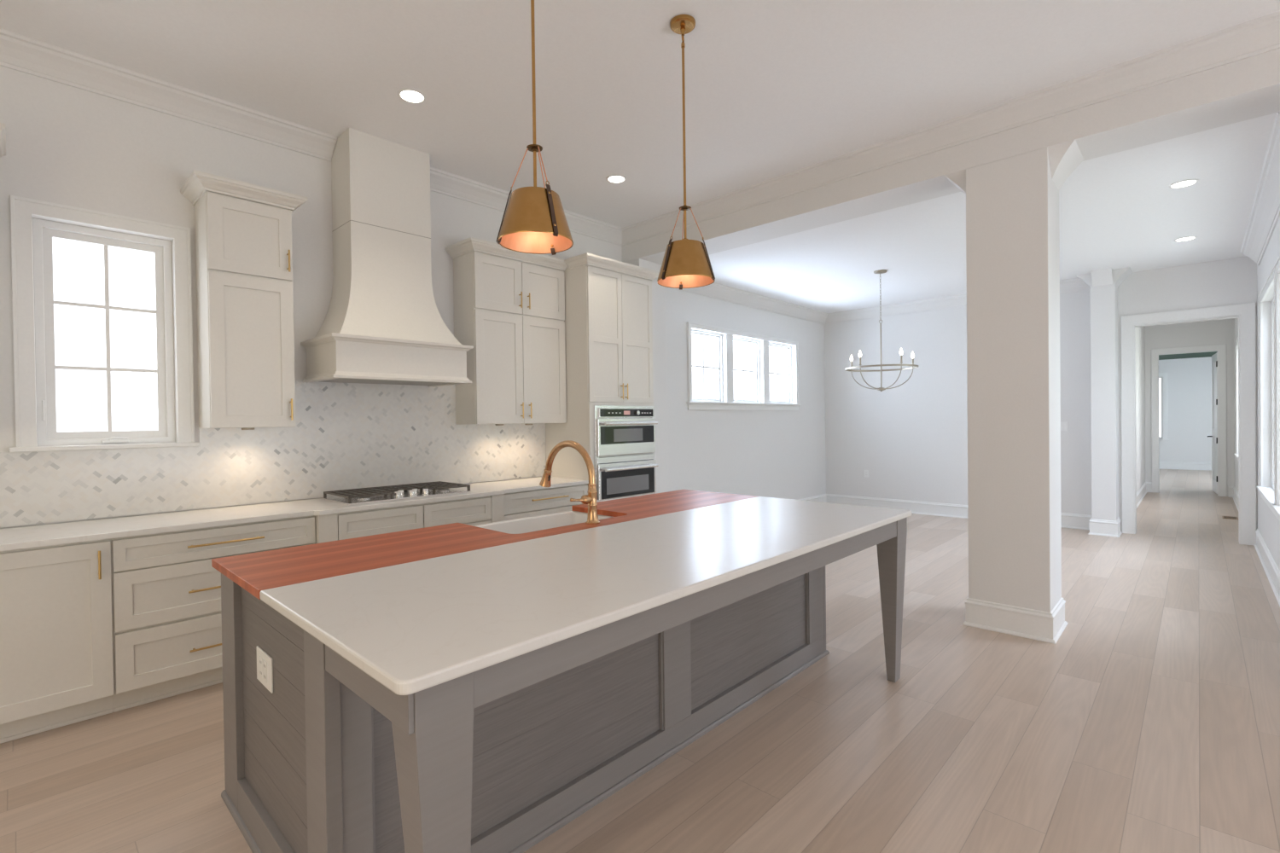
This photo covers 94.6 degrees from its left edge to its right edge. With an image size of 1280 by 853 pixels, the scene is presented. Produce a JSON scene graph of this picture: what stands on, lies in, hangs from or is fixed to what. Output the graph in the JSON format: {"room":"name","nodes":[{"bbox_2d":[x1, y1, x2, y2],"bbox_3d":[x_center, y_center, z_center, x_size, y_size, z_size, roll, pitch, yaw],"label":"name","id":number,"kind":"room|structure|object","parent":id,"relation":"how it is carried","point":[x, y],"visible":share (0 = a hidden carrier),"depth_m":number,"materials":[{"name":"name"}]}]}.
{"room":"kitchen","nodes":[
{"label":"kitchen","id":0,"kind":"room"},
{"bbox_2d":[0,65,826,529],"bbox_3d":[-1.206,-0.368,5.321,0.160,3.510,12.490,0,1,43],"label":"wall","id":1,"kind":"structure","parent":0,"point":[66,145],"depth_m":4.01,"materials":[{"name":"white paint"}]},
{"bbox_2d":[0,122,5,157],"bbox_3d":[-3.300,-0.691,2.699,0.397,1.438,0.573,0,1,43],"label":"upper cabinet","id":2,"kind":"object","parent":1,"relation":"attached to","point":[2,130],"visible":1,"depth_m":2.86,"materials":[{"name":"beige paint"}]},
{"bbox_2d":[8,195,200,452],"bbox_3d":[-3.022,-0.533,3.360,0.195,1.320,0.796,0,1,43],"label":"window","id":3,"kind":"structure","parent":1,"relation":"in","point":[33,302],"depth_m":3.29,"materials":[{"name":"white paint"}]},
{"bbox_2d":[0,29,337,161],"bbox_3d":[-3.771,-1.897,2.396,0.136,0.128,4.763,0,1,43],"label":"crown molding","id":4,"kind":"structure","parent":1,"relation":"attached to","point":[20,53],"depth_m":3.41,"materials":[{"name":"white paint"}]},
{"bbox_2d":[180,169,307,428],"bbox_3d":[-2.415,-0.712,3.635,0.397,1.438,0.575,0,1,43],"label":"upper cabinet","id":5,"kind":"object","parent":1,"relation":"attached to","point":[244,252],"visible":1,"depth_m":3.53,"materials":[{"name":"beige paint"}]},
{"bbox_2d":[241,427,254,430],"bbox_3d":[-2.423,0.015,3.652,0.068,0.013,0.068,0,1,43],"label":"light","id":6,"kind":"object","parent":5,"relation":"attached to","point":[249,428],"visible":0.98,"depth_m":3.63,"materials":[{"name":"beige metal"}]},
{"bbox_2d":[0,378,546,527],"bbox_3d":[-2.317,0.086,4.020,0.009,0.814,4.158,0,1,43],"label":"backsplash","id":7,"kind":"structure","parent":1,"relation":"attached to","point":[344,436],"depth_m":4.01,"materials":[{"name":"white tile"}]},
{"bbox_2d":[300,127,473,386],"bbox_3d":[-1.777,-1.157,4.179,0.580,1.693,0.978,0,1,43],"label":"range hood","id":8,"kind":"object","parent":1,"relation":"attached to","point":[383,323],"visible":1,"depth_m":4.08,"materials":[{"name":"beige paint"}]},
{"bbox_2d":[444,237,567,424],"bbox_3d":[-1.096,-0.743,5.031,0.397,1.438,0.979,0,1,43],"label":"upper cabinet","id":9,"kind":"object","parent":1,"relation":"attached to","point":[509,305],"visible":1,"depth_m":4.87,"materials":[{"name":"beige paint"}]},
{"bbox_2d":[686,321,801,410],"bbox_3d":[1.442,-0.749,8.091,0.205,1.052,2.725,0,1,43],"label":"window","id":10,"kind":"structure","parent":1,"relation":"in","point":[724,371],"depth_m":7.97,"materials":[{"name":"white paint"}]},
{"bbox_2d":[430,11,1279,245],"bbox_3d":[0.845,-1.969,3.697,5.060,0.128,2.323,0,1,43],"label":"crown molding","id":11,"kind":"structure","parent":1,"relation":"attached to","point":[1260,35],"depth_m":3.97,"materials":[{"name":"white paint"}]},
{"bbox_2d":[671,278,1090,324],"bbox_3d":[2.833,-1.717,6.924,3.515,0.147,4.250,0,1,43],"label":"crown molding","id":12,"kind":"structure","parent":1,"relation":"attached to","point":[714,290],"depth_m":8.43,"materials":[{"name":"white paint"}]},
{"bbox_2d":[799,494,1091,529],"bbox_3d":[2.860,1.227,6.964,3.485,0.184,4.250,0,1,43],"label":"baseboard","id":13,"kind":"structure","parent":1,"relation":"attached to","point":[1068,520],"depth_m":8.66,"materials":[{"name":"white paint"}]},
{"bbox_2d":[0,469,1279,852],"bbox_3d":[5.956,1.326,6.269,9.260,0.080,23.950,0,1,43],"label":"floor","id":14,"kind":"structure","parent":0,"point":[1151,723],"depth_m":2.62,"materials":[{"name":"brown wood"}]},
{"bbox_2d":[0,539,114,744],"bbox_3d":[-2.979,0.992,2.847,0.630,0.884,0.614,0,1,43],"label":"base cabinet","id":15,"kind":"object","parent":14,"relation":"on","point":[56,637],"visible":0.99,"depth_m":2.74,"materials":[{"name":"beige paint"}]},
{"bbox_2d":[110,515,315,712],"bbox_3d":[-2.453,0.980,3.404,0.630,0.884,0.916,0,1,43],"label":"base cabinet","id":16,"kind":"object","parent":14,"relation":"on","point":[166,588],"visible":0.62,"depth_m":3.06,"materials":[{"name":"beige paint"}]},
{"bbox_2d":[314,494,504,543],"bbox_3d":[-1.679,0.962,4.193,0.670,0.884,1.292,0,1,43],"label":"base cabinet","id":17,"kind":"object","parent":14,"relation":"on","point":[475,511],"visible":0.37,"depth_m":3.92,"materials":[{"name":"beige paint"}]},
{"bbox_2d":[0,477,588,552],"bbox_3d":[-2.127,0.515,3.735,0.651,0.030,4.330,0,1,43],"label":"countertop","id":18,"kind":"structure","parent":17,"relation":"on","point":[22,538],"depth_m":3.32,"materials":[{"name":"stone"}]},
{"bbox_2d":[322,481,471,505],"bbox_3d":[-1.703,0.463,4.186,0.463,0.052,0.866,0,1,43],"label":"gas cooktop","id":19,"kind":"object","parent":18,"relation":"in","point":[352,497],"visible":1,"depth_m":4.08,"materials":[{"name":"silver metal"}]},
{"bbox_2d":[504,483,587,521],"bbox_3d":[-0.946,0.945,4.998,0.630,0.884,0.884,0,1,43],"label":"base cabinet","id":20,"kind":"object","parent":14,"relation":"on","point":[535,503],"visible":0.22,"depth_m":4.76,"materials":[{"name":"beige paint"}]},
{"bbox_2d":[221,517,907,852],"bbox_3d":[-0.068,0.956,2.760,1.575,0.884,2.843,0,1,43],"label":"kitchen island","id":21,"kind":"object","parent":14,"relation":"on","point":[500,758],"visible":0.59,"depth_m":1.98,"materials":[{"name":"grey paint"}]},
{"bbox_2d":[256,645,273,693],"bbox_3d":[-1.244,0.803,1.956,0.165,0.112,0.009,0,1,43],"label":"electrical outlet","id":22,"kind":"object","parent":21,"relation":"attached to","point":[264,663],"visible":1,"depth_m":1.94,"materials":[{"name":"white plastic"}]},
{"bbox_2d":[259,656,262,679],"bbox_3d":[-1.263,0.803,1.970,0.034,0.068,0.003,0,1,43],"label":"receptacle","id":23,"kind":"object","parent":22,"relation":"attached to","point":[260,657],"depth_m":1.97,"materials":[{"name":"white plastic"}]},
{"bbox_2d":[262,659,267,683],"bbox_3d":[-1.230,0.803,1.938,0.034,0.068,0.003,0,1,43],"label":"receptacle","id":24,"kind":"object","parent":22,"relation":"attached to","point":[264,661],"depth_m":1.94,"materials":[{"name":"white plastic"}]},
{"bbox_2d":[211,489,756,599],"bbox_3d":[-0.428,0.499,3.087,0.639,0.030,2.861,0,1,43],"label":"island countertop","id":25,"kind":"structure","parent":21,"relation":"on","point":[255,573],"depth_m":2.45,"materials":[{"name":"brown wood"}]},
{"bbox_2d":[472,510,612,534],"bbox_3d":[-0.483,0.627,3.121,0.557,0.222,0.823,0,1,43],"label":"farmhouse sink","id":26,"kind":"object","parent":25,"relation":"in","point":[567,518],"visible":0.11,"depth_m":3.38,"materials":[{"name":"white ceramic"}]},
{"bbox_2d":[539,440,599,524],"bbox_3d":[-0.412,0.278,3.040,0.447,0.412,0.178,0,1,43],"label":"kitchen faucet","id":27,"kind":"object","parent":25,"relation":"on","point":[590,499],"visible":1,"depth_m":2.95,"materials":[{"name":"gold metal"}]},
{"bbox_2d":[259,496,911,695],"bbox_3d":[0.159,0.498,2.532,0.975,0.030,2.861,0,1,43],"label":"island countertop","id":28,"kind":"structure","parent":21,"relation":"on","point":[413,627],"depth_m":1.86,"materials":[{"name":"white stone"}]},
{"bbox_2d":[545,252,659,484],"bbox_3d":[-0.353,-0.052,5.596,0.697,2.850,0.966,0,1,43],"label":"tall cabinet","id":29,"kind":"object","parent":14,"relation":"on","point":[608,321],"visible":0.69,"depth_m":5.28,"materials":[{"name":"beige paint"}]},
{"bbox_2d":[593,405,658,502],"bbox_3d":[-0.305,0.238,5.587,0.681,0.854,0.769,0,1,43],"label":"wall oven","id":30,"kind":"object","parent":29,"relation":"in","point":[625,465],"visible":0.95,"depth_m":5.36,"materials":[{"name":"silver metal"}]},
{"bbox_2d":[624,258,668,494],"bbox_3d":[0.062,-0.192,6.363,0.250,3.104,0.420,0,1,43],"label":"wall","id":31,"kind":"structure","parent":14,"relation":"on","point":[658,291],"depth_m":6.34,"materials":[{"name":"white paint"}]},
{"bbox_2d":[943,139,1083,644],"bbox_3d":[2.579,-0.204,4.059,0.741,3.110,0.588,0,1,43],"label":"column","id":32,"kind":"structure","parent":14,"relation":"on","point":[1013,214],"depth_m":3.85,"materials":[{"name":"white paint"}]},
{"bbox_2d":[1221,516,1238,519],"bbox_3d":[8.024,1.240,8.035,0.150,0.006,0.260,0,1,43],"label":"floor vent","id":33,"kind":"object","parent":14,"relation":"in","point":[1223,517],"visible":0.98,"depth_m":8.04,"materials":[{"name":"brown wood"}]},
{"bbox_2d":[0,0,1279,227],"bbox_3d":[0.442,-2.045,0.438,8.950,0.100,7.710,0,1,43],"label":"ceiling","id":34,"kind":"structure","parent":0,"point":[774,88],"depth_m":3.29,"materials":[{"name":"paint"}]},
{"bbox_2d":[397,87,426,103],"bbox_3d":[-1.380,-1.999,3.577,0.164,0.008,0.164,0,1,43],"label":"recessed light","id":35,"kind":"object","parent":34,"relation":"in","point":[412,96],"visible":1,"depth_m":3.57,"materials":[{"name":"white paint"}]},
{"bbox_2d":[496,0,573,255],"bbox_3d":[-0.410,-1.353,2.287,0.295,1.298,0.290,0,1,43],"label":"pendant lamp","id":36,"kind":"object","parent":34,"relation":"hanging from","point":[534,221],"visible":1,"depth_m":2.24,"materials":[{"name":"gold metal"}]},
{"bbox_2d":[606,174,626,183],"bbox_3d":[-0.194,-2.027,4.842,0.164,0.008,0.164,0,1,43],"label":"recessed light","id":37,"kind":"object","parent":34,"relation":"in","point":[613,178],"visible":1,"depth_m":4.83,"materials":[{"name":"white paint"}]},
{"bbox_2d":[657,14,715,290],"bbox_3d":[0.224,-1.368,2.959,0.295,1.298,0.290,-1,1,17],"label":"pendant lamp","id":38,"kind":"object","parent":34,"relation":"hanging from","point":[686,264],"visible":1,"depth_m":2.91,"materials":[{"name":"gold metal"}]},
{"bbox_2d":[621,48,1279,264],"bbox_3d":[1.792,-1.902,4.691,5.070,0.306,0.420,0,1,43],"label":"beam","id":39,"kind":"structure","parent":34,"relation":"attached to","point":[1248,88],"depth_m":3.80,"materials":[{"name":"white paint"}]},
{"bbox_2d":[708,112,1276,313],"bbox_3d":[3.226,-1.840,6.309,4.930,0.100,4.640,0,1,43],"label":"ceiling","id":40,"kind":"structure","parent":0,"point":[1120,210],"depth_m":5.49,"materials":[{"name":"paint"}]},
{"bbox_2d":[845,269,918,391],"bbox_3d":[2.776,-1.095,6.809,0.780,1.388,0.780,0,1,43],"label":"chandelier","id":41,"kind":"object","parent":40,"relation":"hanging from","point":[880,271],"visible":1,"depth_m":6.80,"materials":[{"name":"beige metal"}]},
{"bbox_2d":[1168,179,1198,188],"bbox_3d":[3.976,-1.775,4.322,0.164,0.008,0.164,0,1,43],"label":"recessed light","id":42,"kind":"object","parent":40,"relation":"in","point":[1189,182],"visible":1,"depth_m":4.32,"materials":[{"name":"white paint"}]},
{"bbox_2d":[1174,236,1197,241],"bbox_3d":[5.247,-1.805,5.687,0.164,0.008,0.164,0,1,43],"label":"recessed light","id":43,"kind":"object","parent":40,"relation":"in","point":[1186,238],"visible":1,"depth_m":5.68,"materials":[{"name":"white paint"}]},
{"bbox_2d":[824,256,1257,531],"bbox_3d":[4.931,-0.323,8.007,5.070,3.210,0.160,0,1,43],"label":"wall","id":44,"kind":"structure","parent":0,"point":[910,438],"depth_m":8.54,"materials":[{"name":"white paint"}]},
{"bbox_2d":[864,470,868,477],"bbox_3d":[3.538,0.737,9.230,0.072,0.115,0.009,0,1,43],"label":"electrical outlet","id":45,"kind":"object","parent":44,"relation":"attached to","point":[866,472],"visible":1,"depth_m":9.22,"materials":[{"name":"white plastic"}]},
{"bbox_2d":[1060,422,1067,430],"bbox_3d":[5.367,0.002,7.485,0.075,0.115,0.008,0,1,43],"label":"light switch","id":46,"kind":"object","parent":44,"relation":"attached to","point":[1063,425],"visible":0.78,"depth_m":7.48,"materials":[{"name":"white plastic"}]},
{"bbox_2d":[1076,267,1132,537],"bbox_3d":[5.515,-0.271,7.024,0.506,3.110,0.468,0,1,43],"label":"column","id":47,"kind":"structure","parent":44,"relation":"attached to","point":[1103,283],"depth_m":6.95,"materials":[{"name":"white paint"}]},
{"bbox_2d":[1120,302,1256,546],"bbox_3d":[6.237,-0.022,6.764,1.119,2.600,0.182,0,1,43],"label":"door frame","id":48,"kind":"structure","parent":44,"relation":"attached to","point":[1247,312],"depth_m":6.49,"materials":[{"name":"white paint"}]},
{"bbox_2d":[1135,326,1145,492],"bbox_3d":[7.494,-0.312,9.073,0.150,3.100,4.910,0,1,43],"label":"wall","id":49,"kind":"structure","parent":0,"point":[1140,361],"depth_m":9.98,"materials":[{"name":"white paint"}]},
{"bbox_2d":[1136,482,1151,508],"bbox_3d":[7.599,1.146,9.006,0.090,0.184,4.910,0,1,43],"label":"baseboard","id":50,"kind":"structure","parent":49,"relation":"attached to","point":[1146,487],"depth_m":10.15,"materials":[{"name":"white paint"}]},
{"bbox_2d":[1158,356,1212,463],"bbox_3d":[13.877,-0.353,15.122,5.200,2.900,0.150,0,1,43],"label":"wall","id":51,"kind":"structure","parent":0,"point":[1189,380],"depth_m":14.99,"materials":[{"name":"white paint"}]},
{"bbox_2d":[1158,372,1169,440],"bbox_3d":[13.230,-0.523,15.654,1.170,1.735,0.140,0,1,43],"label":"window","id":52,"kind":"structure","parent":51,"relation":"in","point":[1163,375],"depth_m":15.28,"materials":[{"name":"white paint"}]},
{"bbox_2d":[1159,461,1212,471],"bbox_3d":[13.832,1.006,15.070,4.900,0.184,0.030,0,1,43],"label":"baseboard","id":53,"kind":"structure","parent":51,"relation":"attached to","point":[1163,465],"depth_m":15.02,"materials":[{"name":"white paint"}]},
{"bbox_2d":[1158,351,1217,360],"bbox_3d":[11.781,-1.735,12.909,5.000,0.100,6.200,0,1,43],"label":"ceiling","id":54,"kind":"structure","parent":0,"point":[1211,353],"depth_m":14.36,"materials":[{"name":"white paint"}]},
{"bbox_2d":[1144,318,1234,496],"bbox_3d":[9.580,-0.353,10.575,5.200,3.100,0.140,0,1,43],"label":"wall","id":55,"kind":"structure","parent":0,"point":[1214,332],"depth_m":10.28,"materials":[{"name":"white paint"}]},
{"bbox_2d":[1151,343,1226,496],"bbox_3d":[9.692,-0.103,10.458,0.969,2.600,0.159,0,1,43],"label":"door frame","id":56,"kind":"structure","parent":55,"relation":"attached to","point":[1221,349],"depth_m":10.29,"materials":[{"name":"white paint"}]},
{"bbox_2d":[1207,352,1217,494],"bbox_3d":[10.257,-0.059,10.577,0.119,2.470,0.793,0,1,39],"label":"door","id":57,"kind":"structure","parent":55,"relation":"in","point":[1214,357],"depth_m":10.62,"materials":[{"name":"white paint"}]},
{"bbox_2d":[1233,216,1279,570],"bbox_3d":[6.793,-0.331,6.414,0.175,3.210,9.736,0,1,43],"label":"wall","id":58,"kind":"structure","parent":0,"point":[1268,524],"depth_m":5.73,"materials":[{"name":"white paint"}]},
{"bbox_2d":[1228,486,1238,510],"bbox_3d":[8.379,1.143,8.269,0.075,0.184,4.910,0,1,43],"label":"baseboard","id":59,"kind":"structure","parent":58,"relation":"attached to","point":[1233,493],"depth_m":9.77,"materials":[{"name":"white paint"}]},
{"bbox_2d":[1233,337,1238,461],"bbox_3d":[8.327,-0.376,8.085,0.200,1.832,2.610,0,1,43],"label":"window","id":60,"kind":"structure","parent":58,"relation":"in","point":[1236,340],"depth_m":9.01,"materials":[{"name":"white paint"}]},
{"bbox_2d":[1240,111,1279,265],"bbox_3d":[4.962,-1.709,4.686,0.136,0.173,3.920,0,1,43],"label":"crown molding","id":61,"kind":"structure","parent":58,"relation":"attached to","point":[1265,214],"depth_m":4.57,"materials":[{"name":"white paint"}]},
{"bbox_2d":[1256,266,1276,517],"bbox_3d":[5.590,-0.285,5.170,0.195,1.977,1.700,0,1,43],"label":"window","id":62,"kind":"structure","parent":58,"relation":"in","point":[1267,494],"depth_m":5.71,"materials":[{"name":"white paint"}]},
{"bbox_2d":[1254,529,1279,606],"bbox_3d":[5.062,1.222,4.704,0.030,0.184,4.510,0,1,43],"label":"baseboard","id":63,"kind":"structure","parent":58,"relation":"attached to","point":[1270,567],"depth_m":5.13,"materials":[{"name":"white paint"}]},
{"bbox_2d":[1271,255,1279,521],"bbox_3d":[4.457,-0.258,3.970,0.195,1.977,1.700,0,1,43],"label":"window","id":64,"kind":"structure","parent":58,"relation":"in","point":[1276,508],"depth_m":4.57,"materials":[{"name":"white paint"}]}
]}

